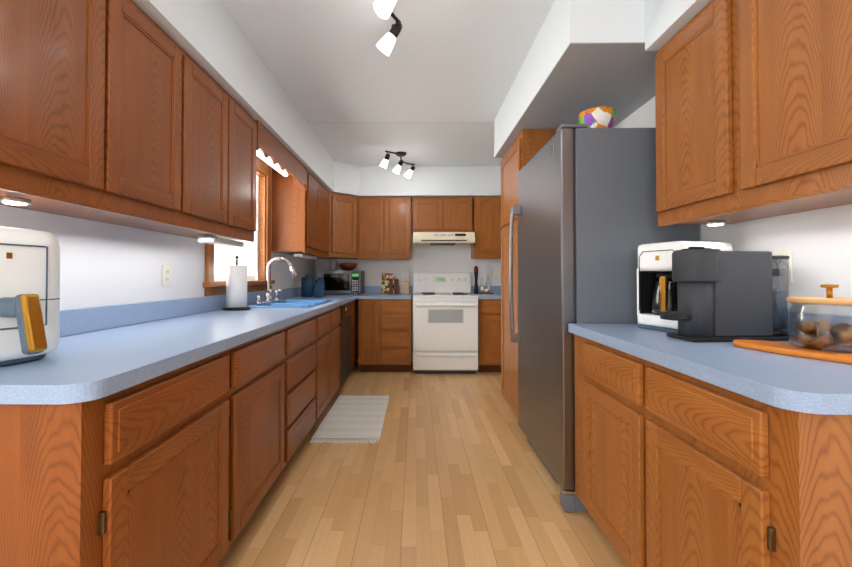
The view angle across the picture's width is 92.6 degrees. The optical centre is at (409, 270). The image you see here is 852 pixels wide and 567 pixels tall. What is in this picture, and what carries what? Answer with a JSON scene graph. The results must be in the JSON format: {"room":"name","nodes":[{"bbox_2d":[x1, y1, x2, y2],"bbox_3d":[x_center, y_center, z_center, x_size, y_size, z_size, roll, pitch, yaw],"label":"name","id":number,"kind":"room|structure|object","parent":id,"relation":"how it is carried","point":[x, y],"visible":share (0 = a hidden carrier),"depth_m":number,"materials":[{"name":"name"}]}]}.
{"room":"kitchen","nodes":[
{"label":"kitchen","id":0,"kind":"room"},
{"bbox_2d":[0,168,314,309],"bbox_3d":[-1.367,-0.089,1.723,0.120,2.500,7.620,0,-1,1],"label":"wall","id":1,"kind":"structure","parent":0,"point":[103,264],"depth_m":1.84,"materials":[{"name":"white paint"}]},
{"bbox_2d":[0,0,131,215],"bbox_3d":[-1.150,-0.595,1.119,0.326,0.766,0.543,0,-1,1],"label":"upper cabinet","id":2,"kind":"object","parent":1,"relation":"attached to","point":[64,63],"depth_m":1.18,"materials":[{"name":"brown wood"}]},
{"bbox_2d":[68,1,195,227],"bbox_3d":[-1.144,-0.589,1.542,0.326,0.766,0.566,0,-1,1],"label":"upper cabinet","id":3,"kind":"object","parent":1,"relation":"attached to","point":[129,113],"depth_m":1.61,"materials":[{"name":"brown wood"}]},
{"bbox_2d":[162,265,170,285],"bbox_3d":[-1.295,0.028,2.170,0.008,0.114,0.070,0,-1,1],"label":"outlet","id":4,"kind":"object","parent":1,"relation":"attached to","point":[166,275],"visible":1,"depth_m":2.17,"materials":[{"name":"beige plastic"}]},
{"bbox_2d":[59,286,313,336],"bbox_3d":[-1.275,0.222,3.128,0.018,0.100,4.552,0,-1,1],"label":"backsplash","id":5,"kind":"structure","parent":1,"relation":"attached to","point":[82,320],"depth_m":1.90,"materials":[{"name":"blue laminate"}]},
{"bbox_2d":[138,63,239,235],"bbox_3d":[-1.137,-0.583,1.970,0.326,0.766,0.561,0,-1,1],"label":"upper cabinet","id":6,"kind":"object","parent":1,"relation":"attached to","point":[217,113],"depth_m":2.06,"materials":[{"name":"brown wood"}]},
{"bbox_2d":[184,106,256,243],"bbox_3d":[-1.132,-0.577,2.353,0.326,0.766,0.468,0,-1,1],"label":"upper cabinet","id":7,"kind":"object","parent":1,"relation":"attached to","point":[246,166],"depth_m":2.41,"materials":[{"name":"brown wood"}]},
{"bbox_2d":[255,120,306,189],"bbox_3d":[-1.062,-0.850,3.175,0.210,0.195,1.170,0,-1,1],"label":"valance","id":8,"kind":"object","parent":7,"relation":"attached to","point":[273,151],"visible":0.79,"depth_m":3.04,"materials":[{"name":"brown wood"}]},
{"bbox_2d":[203,157,274,295],"bbox_3d":[-1.317,-0.370,3.137,0.160,1.145,1.170,0,-1,1],"label":"window","id":9,"kind":"structure","parent":1,"relation":"in","point":[260,249],"depth_m":3.56,"materials":[{"name":"brown wood"}]},
{"bbox_2d":[271,169,328,258],"bbox_3d":[-1.104,-0.528,4.281,0.327,0.806,1.050,0,-1,1],"label":"upper cabinet","id":10,"kind":"object","parent":1,"relation":"attached to","point":[300,221],"visible":1,"depth_m":3.76,"materials":[{"name":"brown wood"}]},
{"bbox_2d":[220,0,554,165],"bbox_3d":[0.047,-1.380,1.662,2.910,0.080,7.700,0,-1,1],"label":"ceiling","id":11,"kind":"structure","parent":0,"point":[347,85],"depth_m":2.66,"materials":[{"name":"white paint"}]},
{"bbox_2d":[132,0,500,200],"bbox_3d":[0.068,-1.135,3.123,2.710,0.365,4.570,0,-1,1],"label":"soffit ceiling","id":12,"kind":"structure","parent":11,"relation":"attached to","point":[209,38],"depth_m":2.81,"materials":[{"name":"white paint"}]},
{"bbox_2d":[373,0,401,55],"bbox_3d":[-0.079,-1.221,1.807,0.168,0.234,0.678,0,-1,-9],"label":"track light","id":13,"kind":"object","parent":11,"relation":"attached to","point":[383,9],"visible":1,"depth_m":2.05,"materials":[{"name":"brown metal"}]},
{"bbox_2d":[379,151,414,178],"bbox_3d":[-0.114,-1.180,4.515,0.159,0.234,0.621,-1,-1,31],"label":"track light","id":14,"kind":"object","parent":11,"relation":"attached to","point":[397,168],"visible":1,"depth_m":4.49,"materials":[{"name":"brown metal"}]},
{"bbox_2d":[379,122,472,122],"bbox_3d":[-0.086,-1.310,3.612,1.650,0.002,0.008,0,-1,1],"label":"joint","id":15,"kind":"object","parent":11,"relation":"attached to","point":[425,122],"visible":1,"depth_m":3.61,"materials":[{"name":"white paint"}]},
{"bbox_2d":[494,0,711,157],"bbox_3d":[1.062,-1.152,2.004,0.690,0.365,3.100,0,-1,1],"label":"soffit ceiling","id":16,"kind":"structure","parent":11,"relation":"attached to","point":[582,55],"depth_m":2.05,"materials":[{"name":"white paint"}]},
{"bbox_2d":[315,201,500,361],"bbox_3d":[0.101,-0.033,5.452,2.710,2.500,0.120,0,-1,1],"label":"wall","id":17,"kind":"structure","parent":0,"point":[440,258],"depth_m":5.39,"materials":[{"name":"white paint"}]},
{"bbox_2d":[317,192,357,258],"bbox_3d":[-0.953,-0.535,5.108,0.607,0.766,0.607,0,-1,1],"label":"upper cabinet","id":18,"kind":"object","parent":17,"relation":"attached to","point":[343,226],"visible":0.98,"depth_m":4.93,"materials":[{"name":"brown wood"}]},
{"bbox_2d":[369,273,374,281],"bbox_3d":[-0.500,0.096,5.393,0.070,0.114,0.008,0,-1,1],"label":"outlet","id":19,"kind":"object","parent":17,"relation":"attached to","point":[371,277],"visible":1,"depth_m":5.39,"materials":[{"name":"beige plastic"}]},
{"bbox_2d":[358,197,389,258],"bbox_3d":[-0.448,-0.533,5.241,0.398,0.766,0.326,0,-1,1],"label":"upper cabinet","id":20,"kind":"object","parent":17,"relation":"attached to","point":[384,227],"depth_m":5.08,"materials":[{"name":"brown wood"}]},
{"bbox_2d":[390,197,413,258],"bbox_3d":[-0.181,-0.533,5.237,0.398,0.766,0.326,0,-1,1],"label":"upper cabinet","id":21,"kind":"object","parent":17,"relation":"attached to","point":[400,207],"depth_m":5.08,"materials":[{"name":"brown wood"}]},
{"bbox_2d":[414,197,449,231],"bbox_3d":[0.254,-0.696,5.233,0.443,0.440,0.326,0,-1,1],"label":"upper cabinet","id":22,"kind":"object","parent":17,"relation":"attached to","point":[431,214],"depth_m":5.07,"materials":[{"name":"brown wood"}]},
{"bbox_2d":[413,232,474,244],"bbox_3d":[0.417,-0.395,5.154,0.750,0.134,0.470,0,-1,1],"label":"range hood","id":23,"kind":"object","parent":22,"relation":"attached to","point":[443,238],"visible":1,"depth_m":4.93,"materials":[{"name":"beige metal"}]},
{"bbox_2d":[364,286,500,293],"bbox_3d":[0.112,0.256,5.374,2.680,0.100,0.019,0,-1,1],"label":"backsplash","id":24,"kind":"structure","parent":17,"relation":"attached to","point":[367,289],"depth_m":5.37,"materials":[{"name":"blue laminate"}]},
{"bbox_2d":[450,197,473,231],"bbox_3d":[0.566,-0.697,5.229,0.443,0.440,0.326,0,-1,1],"label":"upper cabinet","id":25,"kind":"object","parent":17,"relation":"attached to","point":[461,208],"depth_m":5.07,"materials":[{"name":"brown wood"}]},
{"bbox_2d":[471,197,501,258],"bbox_3d":[1.022,-0.534,5.220,0.439,0.766,0.326,0,-1,1],"label":"upper cabinet","id":26,"kind":"object","parent":17,"relation":"attached to","point":[487,210],"depth_m":5.06,"materials":[{"name":"brown wood"}]},
{"bbox_2d":[493,272,498,279],"bbox_3d":[1.135,0.076,5.370,0.070,0.114,0.008,0,-1,1],"label":"outlet","id":27,"kind":"object","parent":17,"relation":"attached to","point":[495,275],"visible":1,"depth_m":5.37,"materials":[{"name":"beige plastic"}]},
{"bbox_2d":[216,362,627,566],"bbox_3d":[0.047,1.190,1.624,2.910,0.060,7.700,0,-1,1],"label":"floor","id":28,"kind":"structure","parent":0,"point":[449,470],"depth_m":2.09,"materials":[{"name":"laminate"}]},
{"bbox_2d":[0,341,239,566],"bbox_3d":[-0.991,0.718,1.202,0.640,0.870,0.673,0,-1,1],"label":"base cabinet","id":29,"kind":"object","parent":28,"relation":"on","point":[168,433],"depth_m":1.00,"materials":[{"name":"brown wood"}]},
{"bbox_2d":[0,293,363,404],"bbox_3d":[-0.962,0.292,3.123,0.644,0.040,4.552,0,-1,1],"label":"countertop","id":30,"kind":"structure","parent":29,"relation":"on","point":[82,365],"depth_m":1.24,"materials":[{"name":"blue laminate"}]},
{"bbox_2d":[0,226,59,366],"bbox_3d":[-1.080,0.065,1.041,0.405,0.350,0.326,0,-1,1],"label":"air fryer","id":31,"kind":"object","parent":30,"relation":"on","point":[29,293],"visible":1,"depth_m":1.02,"materials":[{"name":"white plastic"}]},
{"bbox_2d":[222,255,250,310],"bbox_3d":[-1.168,0.082,2.748,0.180,0.368,0.180,0,-1,1],"label":"paper towel holder","id":32,"kind":"object","parent":30,"relation":"on","point":[236,287],"visible":1,"depth_m":2.69,"materials":[{"name":"white paper"}]},
{"bbox_2d":[252,257,296,304],"bbox_3d":[-1.044,0.078,3.291,0.269,0.368,0.434,0,-1,1],"label":"faucet","id":33,"kind":"object","parent":30,"relation":"on","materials":[{"name":"silver metal"}]},
{"bbox_2d":[247,297,323,308],"bbox_3d":[-0.960,0.353,3.291,0.504,0.182,0.824,0,-1,1],"label":"sink","id":34,"kind":"object","parent":30,"relation":"in","point":[285,302],"depth_m":3.27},
{"bbox_2d":[301,275,312,296],"bbox_3d":[-1.119,0.168,4.426,0.128,0.245,0.128,0,-1,1],"label":"canister","id":35,"kind":"object","parent":30,"relation":"on","point":[306,286],"visible":0.96,"depth_m":4.37,"materials":[{"name":"blue ceramic"}]},
{"bbox_2d":[314,281,322,297],"bbox_3d":[-0.975,0.199,4.334,0.095,0.180,0.095,0,-1,1],"label":"canister","id":36,"kind":"object","parent":30,"relation":"on","point":[318,289],"visible":1,"depth_m":4.30,"materials":[{"name":"blue ceramic"}]},
{"bbox_2d":[315,277,324,295],"bbox_3d":[-1.012,0.185,4.564,0.111,0.215,0.111,0,-1,1],"label":"canister","id":37,"kind":"object","parent":30,"relation":"on","point":[321,281],"visible":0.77,"depth_m":4.54,"materials":[{"name":"blue ceramic"}]},
{"bbox_2d":[240,321,291,530],"bbox_3d":[-0.982,0.728,1.860,0.640,0.870,0.644,0,-1,1],"label":"base cabinet","id":38,"kind":"object","parent":28,"relation":"on","point":[265,358],"depth_m":1.87,"materials":[{"name":"brown wood"}]},
{"bbox_2d":[292,313,319,455],"bbox_3d":[-0.972,0.738,2.515,0.640,0.870,0.666,0,-1,1],"label":"base cabinet","id":39,"kind":"object","parent":28,"relation":"on","point":[306,331],"depth_m":2.55,"materials":[{"name":"brown wood"}]},
{"bbox_2d":[320,305,335,414],"bbox_3d":[-0.964,0.747,3.113,0.640,0.870,0.530,0,-1,1],"label":"base cabinet","id":40,"kind":"object","parent":28,"relation":"on","point":[327,316],"depth_m":3.23,"materials":[{"name":"brown wood"}]},
{"bbox_2d":[336,305,343,391],"bbox_3d":[-0.958,0.753,3.511,0.640,0.870,0.528,0,-1,1],"label":"base cabinet","id":41,"kind":"object","parent":28,"relation":"on","point":[339,308],"depth_m":3.73,"materials":[{"name":"brown wood"}]},
{"bbox_2d":[344,301,351,380],"bbox_3d":[-0.950,0.761,4.085,0.640,0.870,0.620,0,-1,1],"label":"dishwasher","id":42,"kind":"object","parent":28,"relation":"on","point":[347,304],"depth_m":4.14,"materials":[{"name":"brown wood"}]},
{"bbox_2d":[310,394,388,443],"bbox_3d":[-0.439,1.179,3.326,0.480,0.010,1.130,0,-1,1],"label":"rug","id":43,"kind":"object","parent":28,"relation":"on","point":[350,417],"visible":0.96,"depth_m":3.17,"materials":[{"name":"beige fabric"}]},
{"bbox_2d":[352,297,357,367],"bbox_3d":[-0.938,0.773,4.893,0.640,0.870,0.996,0,-1,1],"label":"base cabinet","id":44,"kind":"object","parent":28,"relation":"on","point":[354,299],"depth_m":4.74,"materials":[{"name":"brown wood"}]},
{"bbox_2d":[357,298,411,371],"bbox_3d":[-0.290,0.776,5.062,0.617,0.870,0.639,0,-1,1],"label":"base cabinet","id":45,"kind":"object","parent":28,"relation":"on","point":[384,332],"depth_m":4.75,"materials":[{"name":"brown wood"}]},
{"bbox_2d":[357,294,411,297],"bbox_3d":[-0.289,0.321,5.067,0.635,0.040,0.644,0,-1,1],"label":"countertop","id":46,"kind":"structure","parent":45,"relation":"on","point":[362,295],"depth_m":4.75,"materials":[{"name":"blue laminate"}]},
{"bbox_2d":[321,270,363,294],"bbox_3d":[-0.843,0.153,5.139,0.490,0.296,0.408,0,-1,1],"label":"microwave","id":47,"kind":"object","parent":46,"relation":"on","point":[344,282],"visible":0.83,"depth_m":4.97,"materials":[{"name":"black metal"}]},
{"bbox_2d":[330,260,335,269],"bbox_3d":[-0.982,-0.062,5.208,0.084,0.135,0.084,0,-1,1],"label":"smart speaker","id":48,"kind":"object","parent":47,"relation":"on","point":[332,264],"visible":0.9,"depth_m":5.17},
{"bbox_2d":[338,263,356,269],"bbox_3d":[-0.788,-0.042,5.155,0.236,0.092,0.236,0,-1,1],"label":"copper bowl","id":49,"kind":"object","parent":47,"relation":"on","point":[347,266],"visible":0.92,"depth_m":5.07,"materials":[{"name":"brown metal"}]},
{"bbox_2d":[381,273,394,292],"bbox_3d":[-0.285,0.172,5.344,0.170,0.263,0.046,0,-1,1],"label":"art","id":50,"kind":"object","parent":46,"relation":"on","point":[386,277],"visible":0.65,"depth_m":5.34},
{"bbox_2d":[389,278,392,293],"bbox_3d":[-0.242,0.200,5.193,0.058,0.204,0.058,0,-1,1],"label":"salt mill","id":51,"kind":"object","parent":46,"relation":"on","point":[390,285],"visible":1,"depth_m":5.17,"materials":[{"name":"brown wood"}]},
{"bbox_2d":[394,278,398,293],"bbox_3d":[-0.172,0.200,5.192,0.058,0.204,0.058,0,-1,1],"label":"pepper mill","id":52,"kind":"object","parent":46,"relation":"on","point":[396,280],"visible":1,"depth_m":5.17,"materials":[{"name":"brown wood"}]},
{"bbox_2d":[401,272,408,293],"bbox_3d":[-0.062,0.165,5.251,0.104,0.275,0.140,0,-1,1],"label":"knife block","id":53,"kind":"object","parent":46,"relation":"on","point":[404,286],"visible":1,"depth_m":5.18,"materials":[{"name":"beige wood"}]},
{"bbox_2d":[413,272,478,373],"bbox_3d":[0.417,0.614,4.991,0.763,1.188,0.730,0,-1,1],"label":"range","id":54,"kind":"object","parent":28,"relation":"on","point":[445,322],"visible":1,"depth_m":4.68,"materials":[{"name":"white metal"}]},
{"bbox_2d":[477,298,500,371],"bbox_3d":[1.129,0.776,5.042,0.636,0.870,0.639,0,-1,1],"label":"base cabinet","id":55,"kind":"object","parent":28,"relation":"on","point":[489,309],"depth_m":4.73,"materials":[{"name":"brown wood"}]},
{"bbox_2d":[475,294,500,297],"bbox_3d":[1.124,0.321,5.046,0.646,0.040,0.644,0,-1,1],"label":"countertop","id":56,"kind":"structure","parent":55,"relation":"on","point":[480,295],"depth_m":4.78,"materials":[{"name":"blue laminate"}]},
{"bbox_2d":[474,266,477,293],"bbox_3d":[0.848,0.120,5.199,0.058,0.364,0.058,0,-1,1],"label":"mill","id":57,"kind":"object","parent":56,"relation":"on","point":[476,279],"visible":1,"depth_m":5.18,"materials":[{"name":"black"}]},
{"bbox_2d":[478,277,493,293],"bbox_3d":[0.968,0.180,5.206,0.190,0.244,0.130,0,-1,1],"label":"bottle","id":58,"kind":"object","parent":56,"relation":"on","point":[483,290],"visible":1,"depth_m":5.20,"materials":[{"name":"glass"}]},
{"bbox_2d":[501,129,556,415],"bbox_3d":[1.099,0.098,3.185,0.641,2.170,0.690,0,-1,1],"label":"pantry","id":59,"kind":"object","parent":28,"relation":"on","point":[526,146],"visible":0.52,"depth_m":3.14,"materials":[{"name":"brown wood"}]},
{"bbox_2d":[509,124,698,511],"bbox_3d":[1.030,0.230,2.389,0.741,1.874,0.860,0,-1,1],"label":"refrigerator","id":60,"kind":"object","parent":28,"relation":"on","point":[585,212],"visible":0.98,"depth_m":1.97,"materials":[{"name":"grey metal"}]},
{"bbox_2d":[578,106,616,127],"bbox_3d":[0.989,-0.770,2.150,0.184,0.115,0.184,0,-1,1],"label":"decorative bowl","id":61,"kind":"object","parent":60,"relation":"on","point":[600,117],"visible":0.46,"depth_m":2.08,"materials":[{"name":"multicoloured ceramic"}]},
{"bbox_2d":[568,312,851,566],"bbox_3d":[1.072,0.651,1.354,0.645,1.010,1.165,0,-1,1],"label":"base cabinet","id":62,"kind":"object","parent":28,"relation":"on","point":[706,454],"visible":0.98,"depth_m":1.05,"materials":[{"name":"brown wood"}]},
{"bbox_2d":[568,312,851,414],"bbox_3d":[1.072,0.216,1.361,0.645,0.140,1.165,0,-1,1],"label":"countertop","id":63,"kind":"structure","parent":62,"relation":"on","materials":[{"name":"blue laminate"}]},
{"bbox_2d":[637,241,732,331],"bbox_3d":[1.164,0.068,1.733,0.309,0.365,0.215,0,-1,-19],"label":"coffee maker","id":64,"kind":"object","parent":63,"relation":"on","point":[656,291],"visible":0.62,"depth_m":1.69,"materials":[{"name":"white plastic"},{"name":"smoked glass"},{"name":"black plastic"}]},
{"bbox_2d":[660,247,789,341],"bbox_3d":[1.129,0.081,1.463,0.467,0.330,0.149,0,-1,-4],"label":"machine","id":65,"kind":"object","parent":63,"relation":"on","point":[726,296],"visible":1,"depth_m":1.41,"materials":[{"name":"dark gray plastic"},{"name":"clear plastic"},{"name":"water"}]},
{"bbox_2d":[733,340,851,364],"bbox_3d":[1.184,0.232,1.066,0.293,0.018,0.522,0,-1,1],"label":"serving board","id":66,"kind":"object","parent":63,"relation":"on","point":[782,348],"visible":0.9,"depth_m":1.15,"materials":[{"name":"orange wood"}]},
{"bbox_2d":[786,284,851,352],"bbox_3d":[1.200,0.133,1.163,0.182,0.184,0.182,0,-1,1],"label":"jar","id":67,"kind":"object","parent":66,"relation":"on","point":[828,336],"visible":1,"depth_m":1.16,"materials":[{"name":"clear glass"}]},
{"bbox_2d":[613,96,851,315],"bbox_3d":[1.462,-0.089,1.682,0.120,2.500,7.620,0,-1,1],"label":"wall","id":68,"kind":"structure","parent":0,"point":[818,243],"depth_m":1.44,"materials":[{"name":"white paint"}]},
{"bbox_2d":[655,0,799,226],"bbox_3d":[1.234,-0.588,1.571,0.326,0.766,0.455,0,-1,1],"label":"upper cabinet","id":69,"kind":"object","parent":68,"relation":"attached to","point":[691,125],"depth_m":1.56,"materials":[{"name":"brown wood"}]},
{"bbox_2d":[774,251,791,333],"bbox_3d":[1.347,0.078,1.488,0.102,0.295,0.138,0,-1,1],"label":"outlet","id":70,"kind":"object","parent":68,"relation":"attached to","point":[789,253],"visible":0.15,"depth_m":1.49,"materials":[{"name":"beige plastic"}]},
{"bbox_2d":[723,0,851,211],"bbox_3d":[1.227,-0.595,1.087,0.326,0.766,0.514,0,-1,1],"label":"upper cabinet","id":71,"kind":"object","parent":68,"relation":"attached to","point":[753,105],"depth_m":1.17,"materials":[{"name":"brown wood"}]},
{"bbox_2d":[843,0,851,187],"bbox_3d":[1.222,-0.601,0.702,0.326,0.766,0.519,0,-1,1],"label":"upper cabinet","id":72,"kind":"object","parent":68,"relation":"attached to","point":[849,2],"depth_m":0.99,"materials":[{"name":"brown wood"}]},
{"label":"outside","id":73,"kind":"structure","parent":0,"visible":0},
{"bbox_2d":[214,240,250,274],"bbox_3d":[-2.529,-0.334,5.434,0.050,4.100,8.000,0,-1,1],"label":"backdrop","id":74,"kind":"structure","parent":73,"point":[229,259],"depth_m":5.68,"materials":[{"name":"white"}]}
]}

